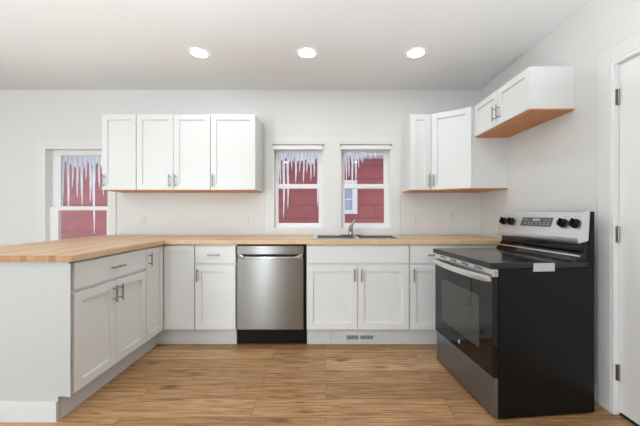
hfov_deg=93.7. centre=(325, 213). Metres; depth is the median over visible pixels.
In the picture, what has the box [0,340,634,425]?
floor
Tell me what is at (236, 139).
upper cabinet
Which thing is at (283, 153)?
icicles
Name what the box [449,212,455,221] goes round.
wall outlet
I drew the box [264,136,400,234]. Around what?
window frame
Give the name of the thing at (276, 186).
window
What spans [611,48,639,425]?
door
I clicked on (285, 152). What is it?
icicles
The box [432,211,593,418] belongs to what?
range
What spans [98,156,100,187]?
icicles
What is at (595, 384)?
baseboard
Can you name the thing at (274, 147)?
window blind
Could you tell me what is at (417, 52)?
diffuser
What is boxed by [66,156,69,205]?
icicles
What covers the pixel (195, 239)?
countertop
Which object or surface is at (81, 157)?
icicles
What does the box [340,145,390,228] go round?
window
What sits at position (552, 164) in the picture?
wall
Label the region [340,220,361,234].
faucet
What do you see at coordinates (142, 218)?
wall outlet
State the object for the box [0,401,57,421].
board
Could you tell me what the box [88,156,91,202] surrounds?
icicles
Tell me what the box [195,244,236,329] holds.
base cabinet
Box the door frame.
[597,31,639,411]
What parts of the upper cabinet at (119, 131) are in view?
door, panel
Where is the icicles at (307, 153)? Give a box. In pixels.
[306,152,308,169]
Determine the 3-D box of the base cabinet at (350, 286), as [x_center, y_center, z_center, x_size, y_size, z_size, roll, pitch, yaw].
[0.292,0.745,3.050,0.940,0.931,0.693,0,0,0]
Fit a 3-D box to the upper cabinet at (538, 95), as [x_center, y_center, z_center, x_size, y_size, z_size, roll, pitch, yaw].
[1.566,-0.878,2.490,0.356,0.304,0.777,0,0,0]
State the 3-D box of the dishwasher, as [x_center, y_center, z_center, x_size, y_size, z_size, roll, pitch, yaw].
[-0.501,0.741,3.025,0.636,0.914,0.630,0,0,0]
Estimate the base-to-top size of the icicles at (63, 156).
0.776 m
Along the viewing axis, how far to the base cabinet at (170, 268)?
2.74 m
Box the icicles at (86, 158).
[85,156,87,176]
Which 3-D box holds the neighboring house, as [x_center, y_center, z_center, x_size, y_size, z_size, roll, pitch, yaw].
[-2.000,-0.740,8.260,14.600,5.100,4.480,0,0,0]
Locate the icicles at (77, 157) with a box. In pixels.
[75,156,78,197]
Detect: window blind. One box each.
[272,144,323,149]
[340,144,391,149]
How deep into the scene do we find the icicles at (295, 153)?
3.81 m
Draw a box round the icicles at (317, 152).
[317,152,318,202]
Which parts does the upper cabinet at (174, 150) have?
door, panel, door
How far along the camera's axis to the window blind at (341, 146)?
3.36 m
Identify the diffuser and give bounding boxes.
[191,49,207,57]
[299,49,314,57]
[408,49,423,57]
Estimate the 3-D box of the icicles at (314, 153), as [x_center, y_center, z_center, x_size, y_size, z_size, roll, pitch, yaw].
[-0.142,-0.711,3.797,0.043,0.498,0.040,0,0,0]
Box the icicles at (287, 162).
[286,152,288,198]
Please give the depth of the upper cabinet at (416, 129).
3.09 m
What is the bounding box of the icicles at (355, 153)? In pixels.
[354,152,356,175]
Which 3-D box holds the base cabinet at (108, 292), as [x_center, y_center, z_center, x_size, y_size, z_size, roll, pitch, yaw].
[-1.781,0.745,2.122,0.666,0.931,0.708,0,0,0]
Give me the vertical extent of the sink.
0.187 m
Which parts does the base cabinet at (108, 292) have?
door, drawer, handle, handle, door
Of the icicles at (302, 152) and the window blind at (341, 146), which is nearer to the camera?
the window blind at (341, 146)
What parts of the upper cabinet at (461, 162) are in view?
door, panel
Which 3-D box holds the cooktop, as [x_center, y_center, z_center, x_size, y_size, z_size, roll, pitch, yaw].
[1.230,0.306,2.141,0.625,0.036,0.743,0,0,-6]
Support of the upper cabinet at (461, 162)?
attached to the wall at (27, 117)
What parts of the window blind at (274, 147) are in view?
rod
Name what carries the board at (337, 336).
on the floor
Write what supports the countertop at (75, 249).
on the base cabinet at (170, 268)
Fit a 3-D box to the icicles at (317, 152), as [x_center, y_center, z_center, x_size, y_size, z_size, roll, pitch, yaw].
[-0.099,-0.521,3.794,0.041,0.878,0.039,0,0,0]
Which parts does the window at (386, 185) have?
sash, sash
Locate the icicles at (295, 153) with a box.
[294,152,296,182]
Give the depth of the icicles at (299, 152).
3.81 m
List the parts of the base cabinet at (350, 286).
door, false drawer, door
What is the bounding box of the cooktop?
[433,248,587,268]
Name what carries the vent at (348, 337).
attached to the board at (337, 336)
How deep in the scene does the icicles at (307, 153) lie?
3.79 m
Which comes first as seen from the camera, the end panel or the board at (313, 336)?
the end panel
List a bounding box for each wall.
[0,90,479,245]
[480,0,639,382]
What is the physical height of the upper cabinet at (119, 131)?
0.785 m
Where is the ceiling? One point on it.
(45, 44)
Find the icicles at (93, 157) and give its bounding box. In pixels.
[92,156,95,230]
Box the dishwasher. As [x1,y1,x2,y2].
[237,244,306,342]
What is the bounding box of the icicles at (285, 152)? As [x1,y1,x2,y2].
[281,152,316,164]
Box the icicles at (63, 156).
[63,156,64,187]
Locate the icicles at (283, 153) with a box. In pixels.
[282,152,284,217]
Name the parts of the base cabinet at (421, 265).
door, drawer, filler panel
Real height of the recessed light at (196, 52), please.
0.005 m
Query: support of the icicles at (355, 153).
hanging from the roof overhang
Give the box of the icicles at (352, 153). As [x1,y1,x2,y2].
[351,152,353,183]
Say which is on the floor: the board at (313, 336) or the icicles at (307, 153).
the board at (313, 336)
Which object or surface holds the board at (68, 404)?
attached to the base cabinet at (108, 292)
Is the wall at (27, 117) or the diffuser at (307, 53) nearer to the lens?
the diffuser at (307, 53)
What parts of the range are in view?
handle, vent trim, oven door, drawer, knob, knob, control panel, label plate, knob, knob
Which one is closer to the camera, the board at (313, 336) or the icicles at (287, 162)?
the board at (313, 336)
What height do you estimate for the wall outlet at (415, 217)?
0.116 m
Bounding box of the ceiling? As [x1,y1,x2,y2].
[0,0,590,89]
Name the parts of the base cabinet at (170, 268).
handle, door, door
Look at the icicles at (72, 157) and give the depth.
3.79 m
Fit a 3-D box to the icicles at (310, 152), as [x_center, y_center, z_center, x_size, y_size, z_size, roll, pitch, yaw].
[-0.187,-0.686,3.785,0.042,0.549,0.040,0,0,0]
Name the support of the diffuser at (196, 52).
attached to the recessed light at (196, 52)
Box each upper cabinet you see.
[102,114,152,192]
[137,114,219,192]
[211,114,261,192]
[402,114,430,192]
[422,107,507,192]
[475,66,574,137]
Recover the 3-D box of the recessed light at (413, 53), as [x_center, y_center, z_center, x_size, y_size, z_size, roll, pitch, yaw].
[0.785,-1.397,2.617,0.176,0.005,0.176,0,0,0]
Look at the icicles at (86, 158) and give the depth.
3.78 m
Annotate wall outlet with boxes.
[139,215,145,225]
[246,215,251,225]
[412,214,418,223]
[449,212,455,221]
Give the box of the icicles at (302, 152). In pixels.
[302,152,304,182]
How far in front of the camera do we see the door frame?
1.87 m
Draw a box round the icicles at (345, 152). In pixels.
[345,152,346,179]
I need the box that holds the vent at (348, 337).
[345,334,374,340]
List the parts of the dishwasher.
door, handle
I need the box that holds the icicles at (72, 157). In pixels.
[71,156,73,185]
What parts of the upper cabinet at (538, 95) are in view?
door, handle, handle, door, panel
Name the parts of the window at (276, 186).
sash, sash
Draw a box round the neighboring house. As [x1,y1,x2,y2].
[60,152,383,239]
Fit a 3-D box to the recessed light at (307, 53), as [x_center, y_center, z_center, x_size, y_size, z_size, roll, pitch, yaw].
[-0.166,-1.397,2.617,0.176,0.005,0.176,0,0,0]
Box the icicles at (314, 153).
[313,152,315,174]
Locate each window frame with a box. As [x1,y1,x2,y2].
[37,140,115,241]
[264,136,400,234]
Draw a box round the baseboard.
[594,382,596,401]
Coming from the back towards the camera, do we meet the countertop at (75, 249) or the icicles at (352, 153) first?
the icicles at (352, 153)
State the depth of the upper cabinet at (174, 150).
3.09 m
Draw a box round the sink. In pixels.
[313,235,402,238]
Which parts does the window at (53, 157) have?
sash, sash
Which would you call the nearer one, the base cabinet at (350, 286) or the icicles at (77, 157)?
the base cabinet at (350, 286)
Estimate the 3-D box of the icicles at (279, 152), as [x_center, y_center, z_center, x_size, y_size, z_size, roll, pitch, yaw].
[-0.582,-0.654,3.788,0.044,0.612,0.040,0,0,0]
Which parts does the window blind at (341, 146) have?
rod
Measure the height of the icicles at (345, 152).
0.549 m
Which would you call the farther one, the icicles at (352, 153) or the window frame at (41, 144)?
the icicles at (352, 153)
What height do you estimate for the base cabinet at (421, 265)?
0.931 m
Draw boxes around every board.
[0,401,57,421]
[61,334,157,417]
[158,330,236,343]
[307,330,330,343]
[331,330,436,343]
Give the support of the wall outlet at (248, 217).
attached to the wall at (27, 117)
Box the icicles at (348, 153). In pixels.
[347,152,349,171]
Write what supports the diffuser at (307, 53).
attached to the recessed light at (307, 53)
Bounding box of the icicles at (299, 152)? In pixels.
[299,152,300,171]
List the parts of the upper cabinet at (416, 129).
panel, door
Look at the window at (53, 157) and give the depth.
3.44 m
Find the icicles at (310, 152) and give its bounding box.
[310,152,311,178]
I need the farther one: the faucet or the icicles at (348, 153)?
the icicles at (348, 153)
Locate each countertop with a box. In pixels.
[0,235,192,261]
[165,235,501,243]
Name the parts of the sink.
bowl, bowl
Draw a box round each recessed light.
[188,48,209,58]
[297,47,316,58]
[406,48,426,58]
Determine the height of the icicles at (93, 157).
1.220 m
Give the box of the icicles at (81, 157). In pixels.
[80,156,83,201]
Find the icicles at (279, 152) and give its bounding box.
[279,152,281,183]
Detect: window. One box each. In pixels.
[44,148,108,240]
[273,145,323,228]
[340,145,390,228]
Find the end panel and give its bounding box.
[0,262,70,420]
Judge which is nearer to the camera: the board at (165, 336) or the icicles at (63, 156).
the board at (165, 336)
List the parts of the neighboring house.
pane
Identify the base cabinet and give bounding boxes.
[71,248,145,393]
[144,244,195,341]
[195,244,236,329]
[307,244,408,329]
[409,244,497,329]

